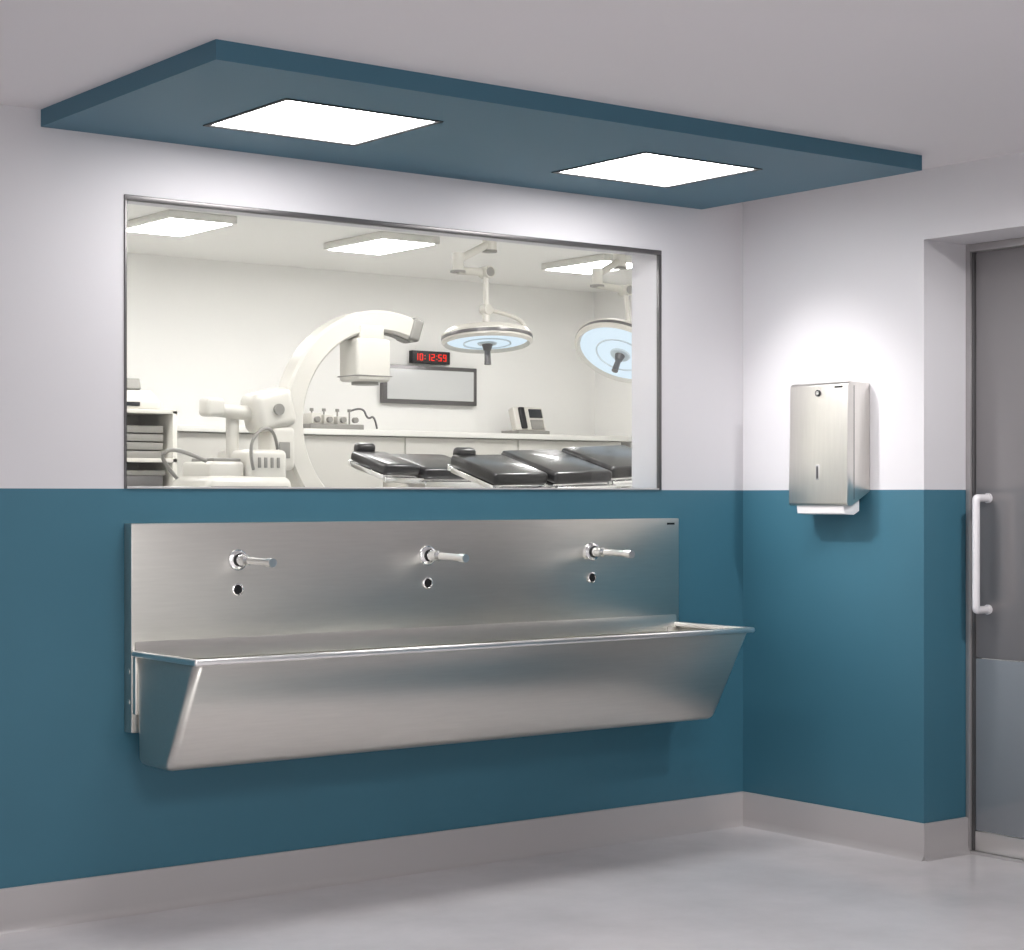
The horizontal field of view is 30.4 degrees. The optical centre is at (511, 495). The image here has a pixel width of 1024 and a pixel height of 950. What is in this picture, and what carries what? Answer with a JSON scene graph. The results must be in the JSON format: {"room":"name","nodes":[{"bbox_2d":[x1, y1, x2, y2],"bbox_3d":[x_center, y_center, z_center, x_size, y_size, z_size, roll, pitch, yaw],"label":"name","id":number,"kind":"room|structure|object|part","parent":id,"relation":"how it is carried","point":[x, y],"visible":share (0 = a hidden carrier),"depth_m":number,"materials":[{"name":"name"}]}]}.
{"room":"surgical scrub room","nodes":[
{"label":"surgical scrub room","id":0,"kind":"room"},
{"bbox_2d":[127,253,594,435],"bbox_3d":[-2.157,-0.527,12.981,7.200,2.400,0.100,0,0,-37],"label":"wall","id":1,"kind":"structure","parent":0,"point":[197,329],"depth_m":13.55,"materials":[{"name":"white paint"}]},
{"bbox_2d":[380,364,476,405],"bbox_3d":[-0.617,-0.825,14.053,0.850,0.285,0.055,0,0,-37],"label":"whiteboard","id":2,"kind":"object","parent":1,"relation":"attached to","point":[409,384],"visible":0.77,"depth_m":14.03,"materials":[{"name":"grey metal"}]},
{"bbox_2d":[409,350,449,364],"bbox_3d":[-0.613,-1.032,14.058,0.340,0.094,0.052,0,0,-37],"label":"wall clock","id":3,"kind":"object","parent":1,"relation":"attached to","point":[415,356],"visible":1,"depth_m":14.03,"materials":[{"name":"black plastic"}]},
{"bbox_2d":[0,104,742,888],"bbox_3d":[-2.552,-0.127,5.321,9.300,3.200,0.180,0,0,-37],"label":"wall","id":4,"kind":"structure","parent":0,"point":[78,799],"depth_m":6.42,"materials":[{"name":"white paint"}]},
{"bbox_2d":[124,200,126,488],"bbox_3d":[-1.272,-0.498,6.187,0.009,0.948,0.021,0,0,-37],"label":"frame","id":5,"kind":"object","parent":4,"relation":"attached to","point":[125,201],"visible":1,"depth_m":6.18,"materials":[{"name":"grey metal"}]},
{"bbox_2d":[0,792,742,934],"bbox_3d":[-2.612,1.304,5.143,8.988,0.138,0.030,0,0,-37],"label":"baseboard","id":6,"kind":"structure","parent":4,"relation":"attached to","point":[103,897],"depth_m":6.68,"materials":[{"name":"grey plastic"}]},
{"bbox_2d":[124,194,661,254],"bbox_3d":[-0.339,-0.981,6.896,2.354,0.018,0.021,0,0,-37],"label":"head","id":7,"kind":"structure","parent":4,"relation":"in","point":[136,198],"depth_m":6.78,"materials":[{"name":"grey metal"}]},
{"bbox_2d":[127,487,658,489],"bbox_3d":[-0.341,-0.028,6.894,2.331,0.007,0.022,0,0,-37],"label":"sill","id":8,"kind":"structure","parent":4,"relation":"attached to","point":[127,487],"depth_m":6.79,"materials":[{"name":"grey metal"}]},
{"bbox_2d":[124,518,754,770],"bbox_3d":[-0.166,0.482,6.707,2.404,0.785,0.498,0,0,-37],"label":"sink","id":9,"kind":"object","parent":4,"relation":"attached to","point":[340,646],"visible":1,"depth_m":6.58,"materials":[{"name":"metal"}]},
{"bbox_2d":[232,583,243,595],"bbox_3d":[-0.927,0.316,6.369,0.042,0.042,0.006,0,0,-37],"label":"sensor","id":10,"kind":"object","parent":9,"relation":"attached to","point":[237,589],"visible":1,"depth_m":6.37,"materials":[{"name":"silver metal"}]},
{"bbox_2d":[228,549,276,569],"bbox_3d":[-0.856,0.216,6.276,0.072,0.072,0.240,0,0,-37],"label":"faucet","id":11,"kind":"object","parent":9,"relation":"attached to","point":[238,559],"visible":1,"depth_m":6.31,"materials":[{"name":"silver metal"}]},
{"bbox_3d":[-0.832,0.219,6.244,0.030,0.032,0.161,0,0,-37],"label":"spout","id":12,"kind":"part","parent":11,"relation":"part of","materials":[{"name":"silver metal"}]},
{"bbox_2d":[423,577,432,588],"bbox_3d":[-0.306,0.316,6.841,0.042,0.042,0.006,0,0,-37],"label":"sensor","id":13,"kind":"object","parent":9,"relation":"attached to","point":[427,582],"visible":1,"depth_m":6.84,"materials":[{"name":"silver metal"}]},
{"bbox_2d":[137,625,745,770],"bbox_3d":[-0.156,0.691,6.686,2.372,0.368,0.435,0,0,-37],"label":"basin","id":14,"kind":"object","parent":9,"relation":"in","point":[234,701],"depth_m":6.46,"materials":[{"name":"metal"}]},
{"bbox_2d":[419,546,468,564],"bbox_3d":[-0.235,0.216,6.748,0.072,0.072,0.240,0,0,-37],"label":"faucet","id":15,"kind":"object","parent":9,"relation":"attached to","point":[428,555],"visible":1,"depth_m":6.78,"materials":[{"name":"silver metal"}]},
{"bbox_3d":[-0.211,0.219,6.716,0.030,0.032,0.161,0,0,-37],"label":"spout","id":16,"kind":"part","parent":15,"relation":"part of","materials":[{"name":"silver metal"}]},
{"bbox_2d":[587,572,595,582],"bbox_3d":[0.311,0.316,7.309,0.042,0.042,0.006,0,0,-37],"label":"sensor","id":17,"kind":"object","parent":9,"relation":"attached to","point":[591,577],"visible":1,"depth_m":7.30,"materials":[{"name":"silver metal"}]},
{"bbox_2d":[584,542,634,560],"bbox_3d":[0.381,0.216,7.216,0.072,0.072,0.240,0,0,-37],"label":"faucet","id":18,"kind":"object","parent":9,"relation":"attached to","point":[592,551],"visible":1,"depth_m":7.25,"materials":[{"name":"silver metal"}]},
{"bbox_3d":[0.405,0.219,7.185,0.030,0.032,0.161,0,0,-37],"label":"spout","id":19,"kind":"part","parent":18,"relation":"part of","materials":[{"name":"silver metal"}]},
{"bbox_2d":[657,255,661,489],"bbox_3d":[0.594,-0.498,7.603,0.014,0.948,0.017,0,0,-37],"label":"frame","id":20,"kind":"object","parent":4,"relation":"attached to","point":[659,257],"visible":1,"depth_m":7.59,"materials":[{"name":"grey metal"}]},
{"bbox_2d":[127,204,631,291],"bbox_3d":[-0.436,-1.677,10.634,7.100,0.100,5.720,0,0,-37],"label":"ceiling","id":21,"kind":"structure","parent":0,"point":[256,240],"depth_m":12.59,"materials":[{"name":"white paint"}]},
{"bbox_2d":[127,210,236,236],"bbox_3d":[-1.979,-1.604,11.094,0.440,0.044,0.680,0,0,-37],"label":"housing","id":22,"kind":"object","parent":21,"relation":"attached to","point":[167,214],"visible":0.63,"depth_m":10.85,"materials":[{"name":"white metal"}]},
{"bbox_2d":[127,218,230,235],"bbox_3d":[-1.979,-1.581,11.094,0.390,0.004,0.630,0,0,-37],"label":"diffuser","id":23,"kind":"object","parent":22,"relation":"attached to","point":[171,226],"visible":0.86,"depth_m":11.08,"materials":[{"name":"white plastic"}]},
{"bbox_2d":[323,231,439,254],"bbox_3d":[-0.832,-1.604,11.966,0.440,0.044,0.680,0,0,-37],"label":"housing","id":24,"kind":"object","parent":21,"relation":"attached to","point":[382,234],"visible":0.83,"depth_m":11.74,"materials":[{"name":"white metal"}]},
{"bbox_2d":[329,239,434,254],"bbox_3d":[-0.832,-1.581,11.966,0.390,0.004,0.630,0,0,-37],"label":"diffuser","id":25,"kind":"object","parent":24,"relation":"attached to","point":[382,246],"visible":1,"depth_m":11.93,"materials":[{"name":"white plastic"}]},
{"bbox_2d":[441,240,532,364],"bbox_3d":[-0.143,-1.189,10.806,0.529,0.876,0.525,0,0,-8],"label":"light","id":26,"kind":"object","parent":21,"relation":"hanging from","point":[486,337],"visible":0.93,"depth_m":10.77,"materials":[{"name":"grey plastic"}]},
{"bbox_3d":[-0.211,-1.196,10.807,0.222,0.254,0.082,0,0,-37],"label":"spring arm","id":27,"kind":"part","parent":26,"relation":"part of","materials":[{"name":"white metal"}]},
{"bbox_3d":[-0.142,-0.819,10.803,0.070,0.136,0.070,0,0,-37],"label":"sterile handle","id":28,"kind":"part","parent":26,"relation":"part of","materials":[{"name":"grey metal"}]},
{"bbox_2d":[541,254,631,273],"bbox_3d":[0.585,-1.604,13.043,0.440,0.044,0.680,0,0,-37],"label":"housing","id":29,"kind":"object","parent":21,"relation":"attached to","point":[601,257],"visible":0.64,"depth_m":12.84,"materials":[{"name":"white plastic"}]},
{"bbox_2d":[548,261,631,273],"bbox_3d":[0.585,-1.581,13.043,0.390,0.004,0.630,0,0,-37],"label":"diffuser","id":30,"kind":"object","parent":29,"relation":"attached to","point":[582,268],"visible":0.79,"depth_m":13.02,"materials":[{"name":"white plastic"}]},
{"bbox_2d":[575,254,631,382],"bbox_3d":[0.666,-1.160,11.473,0.582,0.934,0.658,0,0,-37],"label":"light","id":31,"kind":"object","parent":21,"relation":"hanging from","point":[604,344],"visible":0.57,"depth_m":11.45,"materials":[{"name":"grey plastic"}]},
{"bbox_3d":[0.636,-1.161,11.509,0.231,0.295,0.117,0,0,-28],"label":"spring arm","id":32,"kind":"part","parent":31,"relation":"part of","materials":[{"name":"white metal"}]},
{"bbox_3d":[0.637,-0.811,11.388,0.069,0.138,0.118,0,0,43],"label":"sterile handle","id":33,"kind":"part","parent":31,"relation":"part of","materials":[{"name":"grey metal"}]},
{"bbox_2d":[0,0,1023,169],"bbox_3d":[0.226,-1.282,1.666,9.300,0.100,9.000,0,0,-37],"label":"ceiling","id":34,"kind":"structure","parent":0,"point":[940,81],"depth_m":5.19,"materials":[{"name":"white paint"}]},
{"bbox_2d":[41,39,921,208],"bbox_3d":[-0.010,-1.204,6.409,2.865,0.055,1.163,0,0,-37],"label":"ceiling canopy","id":35,"kind":"object","parent":34,"relation":"attached to","point":[488,133],"depth_m":6.10,"materials":[{"name":"teal paint"}]},
{"bbox_2d":[203,98,442,145],"bbox_3d":[-0.598,-1.187,5.948,0.570,0.025,0.515,0,0,-37],"label":"recessed light","id":36,"kind":"object","parent":35,"relation":"in","point":[286,117],"visible":0.76,"depth_m":5.94,"materials":[{"name":"white plastic"}]},
{"bbox_2d":[551,152,761,187],"bbox_3d":[0.522,-1.187,6.812,0.560,0.025,0.515,0,0,-37],"label":"recessed light","id":37,"kind":"object","parent":35,"relation":"in","point":[643,168],"visible":0.74,"depth_m":6.82,"materials":[{"name":"white plastic"}]},
{"bbox_2d":[0,826,1023,949],"bbox_3d":[0.305,1.423,1.727,9.500,0.100,9.000,0,0,-37],"label":"floor","id":38,"kind":"structure","parent":0,"point":[741,887],"depth_m":6.30,"materials":[{"name":"plastic"}]},
{"bbox_2d":[970,850,1023,863],"bbox_3d":[2.145,1.368,6.771,0.054,0.010,1.206,0,0,-37],"label":"threshold","id":39,"kind":"object","parent":38,"relation":"on","point":[975,852],"visible":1,"depth_m":7.14,"materials":[{"name":"grey metal"}]},
{"bbox_2d":[595,291,631,487],"bbox_3d":[2.430,-0.527,12.813,0.100,2.400,5.720,0,0,-37],"label":"wall","id":40,"kind":"structure","parent":0,"point":[613,398],"depth_m":14.88,"materials":[{"name":"white paint"}]},
{"bbox_2d":[743,152,1023,822],"bbox_3d":[3.808,0.073,4.389,0.300,2.800,9.000,0,0,-37],"label":"wall","id":41,"kind":"structure","parent":0,"point":[854,658],"depth_m":7.32,"materials":[{"name":"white paint"}]},
{"bbox_2d":[789,381,869,514],"bbox_3d":[1.245,-0.185,7.404,0.132,0.516,0.310,0,0,-37],"label":"paper towel dispenser","id":42,"kind":"object","parent":41,"relation":"attached to","point":[829,461],"visible":1,"depth_m":7.32,"materials":[{"name":"metal"}]},
{"bbox_2d":[797,500,858,514],"bbox_3d":[1.239,0.038,7.398,0.090,0.069,0.250,0,0,-37],"label":"towel","id":43,"kind":"object","parent":42,"relation":"hanging from","point":[829,507],"depth_m":7.33,"materials":[{"name":"white paper"}]},
{"bbox_2d":[742,791,925,860],"bbox_3d":[1.252,1.304,7.480,0.030,0.138,0.983,0,0,-37],"label":"baseboard","id":44,"kind":"structure","parent":41,"relation":"attached to","point":[843,827],"depth_m":7.44,"materials":[{"name":"grey plastic"}]},
{"bbox_2d":[925,817,970,860],"bbox_3d":[1.656,1.304,7.165,0.252,0.138,0.030,0,0,-37],"label":"baseboard","id":45,"kind":"structure","parent":41,"relation":"attached to","point":[948,838],"depth_m":7.17,"materials":[{"name":"grey plastic"}]},
{"bbox_2d":[966,245,974,850],"bbox_3d":[1.774,0.203,7.260,0.054,2.339,0.021,0,0,-37],"label":"door frame","id":46,"kind":"structure","parent":41,"relation":"attached to","point":[968,253],"depth_m":7.24,"materials":[{"name":"silver metal"}]},
{"bbox_2d":[970,237,1023,252],"bbox_3d":[2.145,-0.952,6.771,0.054,0.029,1.206,0,0,-37],"label":"door frame","id":47,"kind":"structure","parent":41,"relation":"in","point":[1017,242],"depth_m":7.13,"materials":[{"name":"silver metal"}]},
{"bbox_2d":[972,246,1023,661],"bbox_3d":[2.096,-0.158,6.776,0.127,1.555,1.112,0,0,-37],"label":"leaf","id":48,"kind":"object","parent":41,"relation":"attached to","point":[999,273],"depth_m":7.14,"materials":[{"name":"grey"}]},
{"bbox_2d":[972,253,977,849],"bbox_3d":[1.788,0.213,7.249,0.044,2.296,0.010,0,0,-37],"label":"leaf edge","id":49,"kind":"object","parent":48,"relation":"attached to","point":[973,254],"visible":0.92,"depth_m":7.23,"materials":[{"name":"grey metal"}]},
{"bbox_3d":[1.783,0.221,7.158,0.091,0.454,0.030,0,0,-37],"label":"handle","id":50,"kind":"part","parent":48,"relation":"part of","materials":[{"name":"silver metal"}]},
{"bbox_2d":[976,658,1023,837],"bbox_3d":[2.131,0.953,6.802,0.038,0.660,1.112,0,0,-37],"label":"panel","id":51,"kind":"object","parent":48,"relation":"attached to","point":[999,683],"visible":1,"depth_m":7.14,"materials":[{"name":"grey"}]},
{"bbox_2d":[975,831,1023,859],"bbox_3d":[2.130,1.323,6.801,0.042,0.076,1.112,0,0,-37],"label":"rail","id":52,"kind":"object","parent":51,"relation":"attached to","point":[1009,846],"visible":1,"depth_m":7.14,"materials":[{"name":"silver metal"}]},
{"bbox_3d":[-0.436,0.623,10.634,7.100,0.100,5.720,0,0,-37],"label":"floor","id":53,"kind":"structure","parent":0,"visible":0},
{"bbox_2d":[127,409,176,486],"bbox_3d":[-2.689,0.021,11.509,1.170,1.105,0.500,0,0,-37],"label":"shelf unit","id":54,"kind":"object","parent":53,"relation":"on","point":[167,419],"visible":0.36,"depth_m":11.70,"materials":[{"name":"grey plastic"}]},
{"bbox_2d":[127,378,159,409],"bbox_3d":[-2.450,-0.632,11.649,0.440,0.199,0.347,0,0,-37],"label":"printer","id":55,"kind":"object","parent":54,"relation":"on","point":[137,398],"visible":0.4,"depth_m":11.63,"materials":[{"name":"grey plastic"}]},
{"bbox_2d":[127,378,140,389],"bbox_3d":[-2.455,-0.692,11.655,0.320,0.080,0.068,0,0,-37],"label":"paper tray","id":56,"kind":"object","parent":55,"relation":"on","point":[132,383],"depth_m":11.71,"materials":[{"name":"grey plastic"}]},
{"bbox_2d":[127,425,162,457],"bbox_3d":[-2.422,-0.333,11.662,0.420,0.200,0.320,0,0,-37],"label":"binders","id":57,"kind":"object","parent":54,"relation":"on","point":[137,435],"visible":0.44,"depth_m":11.59,"materials":[{"name":"grey plastic"}]},
{"bbox_2d":[127,470,164,486],"bbox_3d":[-2.408,-0.070,11.660,0.420,0.174,0.320,0,0,-37],"label":"storage box","id":58,"kind":"object","parent":54,"relation":"on","point":[135,478],"visible":0.32,"depth_m":11.58,"materials":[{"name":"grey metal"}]},
{"bbox_3d":[-2.408,-0.142,11.660,0.420,0.030,0.320,0,0,-37],"label":"lid","id":59,"kind":"part","parent":58,"relation":"part of","materials":[{"name":"grey plastic"}]},
{"bbox_2d":[160,310,423,486],"bbox_3d":[-1.073,-0.192,9.467,1.443,1.530,0.408,0,0,-37],"label":"machine","id":60,"kind":"object","parent":53,"relation":"on","point":[275,415],"visible":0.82,"depth_m":9.38,"materials":[{"name":"grey plastic"}]},
{"bbox_3d":[-1.597,-0.155,9.073,0.132,0.150,0.320,0,0,-37],"label":"push handle","id":61,"kind":"part","parent":60,"relation":"part of","materials":[{"name":"grey plastic"}]},
{"bbox_3d":[-1.387,-0.417,9.233,0.256,0.092,0.072,0,0,-37],"label":"cross arm","id":62,"kind":"part","parent":60,"relation":"part of","materials":[{"name":"grey plastic"}]},
{"bbox_3d":[-1.351,-0.112,9.194,0.420,0.150,0.305,0,0,-37],"label":"control panel","id":63,"kind":"part","parent":60,"relation":"part of","materials":[{"name":"grey plastic"}]},
{"bbox_3d":[-1.135,-0.321,9.308,0.098,0.268,0.024,0,0,-37],"label":"carriage knob","id":64,"kind":"part","parent":60,"relation":"part of","materials":[{"name":"grey plastic"}]},
{"bbox_2d":[177,425,631,487],"bbox_3d":[-0.856,0.056,13.575,4.190,1.035,0.510,0,0,-37],"label":"cabinet","id":65,"kind":"object","parent":53,"relation":"on","point":[329,451],"depth_m":13.17,"materials":[{"name":"white laminate"}]},
{"bbox_2d":[303,408,363,429],"bbox_3d":[-1.291,-0.537,13.231,0.440,0.149,0.250,0,0,-37],"label":"base","id":66,"kind":"object","parent":65,"relation":"on","point":[308,425],"depth_m":13.14,"materials":[{"name":"grey plastic"}]},
{"bbox_2d":[303,413,346,423],"bbox_3d":[-1.321,-0.539,13.196,0.290,0.076,0.170,0,0,-37],"label":"modules","id":67,"kind":"object","parent":66,"relation":"on","point":[307,417],"visible":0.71,"depth_m":13.11,"materials":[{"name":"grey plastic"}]},
{"bbox_3d":[-1.250,-0.554,13.177,0.350,0.115,0.114,0,0,-37],"label":"knobs","id":68,"kind":"part","parent":66,"relation":"part of","materials":[{"name":"grey plastic"}]},
{"bbox_2d":[351,408,377,428],"bbox_3d":[-1.048,-0.549,13.338,0.216,0.146,0.039,0,0,-23],"label":"hose","id":69,"kind":"object","parent":65,"relation":"on","point":[363,410],"visible":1,"depth_m":13.33,"materials":[{"name":"grey plastic"}]},
{"bbox_2d":[177,425,631,441],"bbox_3d":[-0.856,-0.442,13.575,4.190,0.040,0.510,0,0,-37],"label":"countertop","id":70,"kind":"structure","parent":65,"relation":"on","point":[180,428],"depth_m":13.47,"materials":[{"name":"white laminate"}]},
{"bbox_2d":[501,407,549,433],"bbox_3d":[0.104,-0.569,14.320,0.300,0.209,0.223,0,0,-37],"label":"desk telephone","id":71,"kind":"object","parent":65,"relation":"on","point":[524,420],"visible":0.9,"depth_m":14.23,"materials":[{"name":"grey plastic"}]},
{"bbox_2d":[348,443,482,487],"bbox_3d":[-0.505,0.142,10.180,0.700,0.861,0.480,0,0,-37],"label":"table","id":72,"kind":"object","parent":53,"relation":"on","point":[396,470],"visible":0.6,"depth_m":10.02,"materials":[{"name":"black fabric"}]},
{"bbox_2d":[351,451,419,474],"bbox_3d":[-0.675,-0.176,10.042,0.228,0.133,0.356,0,0,-37],"label":"cushion","id":73,"kind":"object","parent":72,"relation":"on","point":[369,462],"depth_m":9.96,"materials":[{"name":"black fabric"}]},
{"bbox_3d":[-0.683,-0.130,10.050,0.240,0.129,0.405,0,0,-37],"label":"rail","id":74,"kind":"part","parent":72,"relation":"part of","materials":[{"name":"silver metal"}]},
{"bbox_2d":[392,454,464,478],"bbox_3d":[-0.421,-0.161,10.235,0.388,0.139,0.394,0,0,-37],"label":"cushion","id":75,"kind":"object","parent":72,"relation":"on","point":[430,466],"depth_m":10.09,"materials":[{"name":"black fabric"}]},
{"bbox_3d":[-0.427,-0.115,10.243,0.400,0.134,0.443,0,0,-37],"label":"rail","id":76,"kind":"part","parent":72,"relation":"part of","materials":[{"name":"silver metal"}]},
{"bbox_2d":[447,445,631,487],"bbox_3d":[0.255,0.151,9.545,1.161,0.844,0.520,0,0,-37],"label":"table","id":77,"kind":"object","parent":53,"relation":"on","point":[590,466],"visible":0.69,"depth_m":9.36,"materials":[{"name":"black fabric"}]},
{"bbox_3d":[-0.071,-0.085,9.296,0.340,0.154,0.441,0,0,-37],"label":"rail","id":78,"kind":"part","parent":77,"relation":"part of","materials":[{"name":"silver metal"}]},
{"bbox_2d":[451,455,547,484],"bbox_3d":[-0.065,-0.131,9.286,0.328,0.156,0.393,0,0,-37],"label":"cushion","id":79,"kind":"object","parent":77,"relation":"on","point":[478,469],"depth_m":9.21,"materials":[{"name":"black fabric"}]},
{"bbox_2d":[501,449,611,483],"bbox_3d":[0.221,-0.151,9.504,0.368,0.183,0.472,0,0,-37],"label":"cushion","id":80,"kind":"object","parent":77,"relation":"on","point":[566,466],"depth_m":9.42,"materials":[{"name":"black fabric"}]},
{"bbox_3d":[0.215,-0.105,9.514,0.381,0.181,0.520,0,0,-37],"label":"rail","id":81,"kind":"part","parent":77,"relation":"part of","materials":[{"name":"silver metal"}]},
{"bbox_2d":[562,445,631,477],"bbox_3d":[0.547,-0.181,9.751,0.428,0.181,0.436,0,0,-37],"label":"cushion","id":82,"kind":"object","parent":77,"relation":"on","point":[617,459],"depth_m":9.67,"materials":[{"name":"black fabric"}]},
{"bbox_3d":[0.542,-0.135,9.763,0.441,0.180,0.484,0,0,-37],"label":"rail","id":83,"kind":"part","parent":77,"relation":"part of","materials":[{"name":"silver metal"}]}
]}

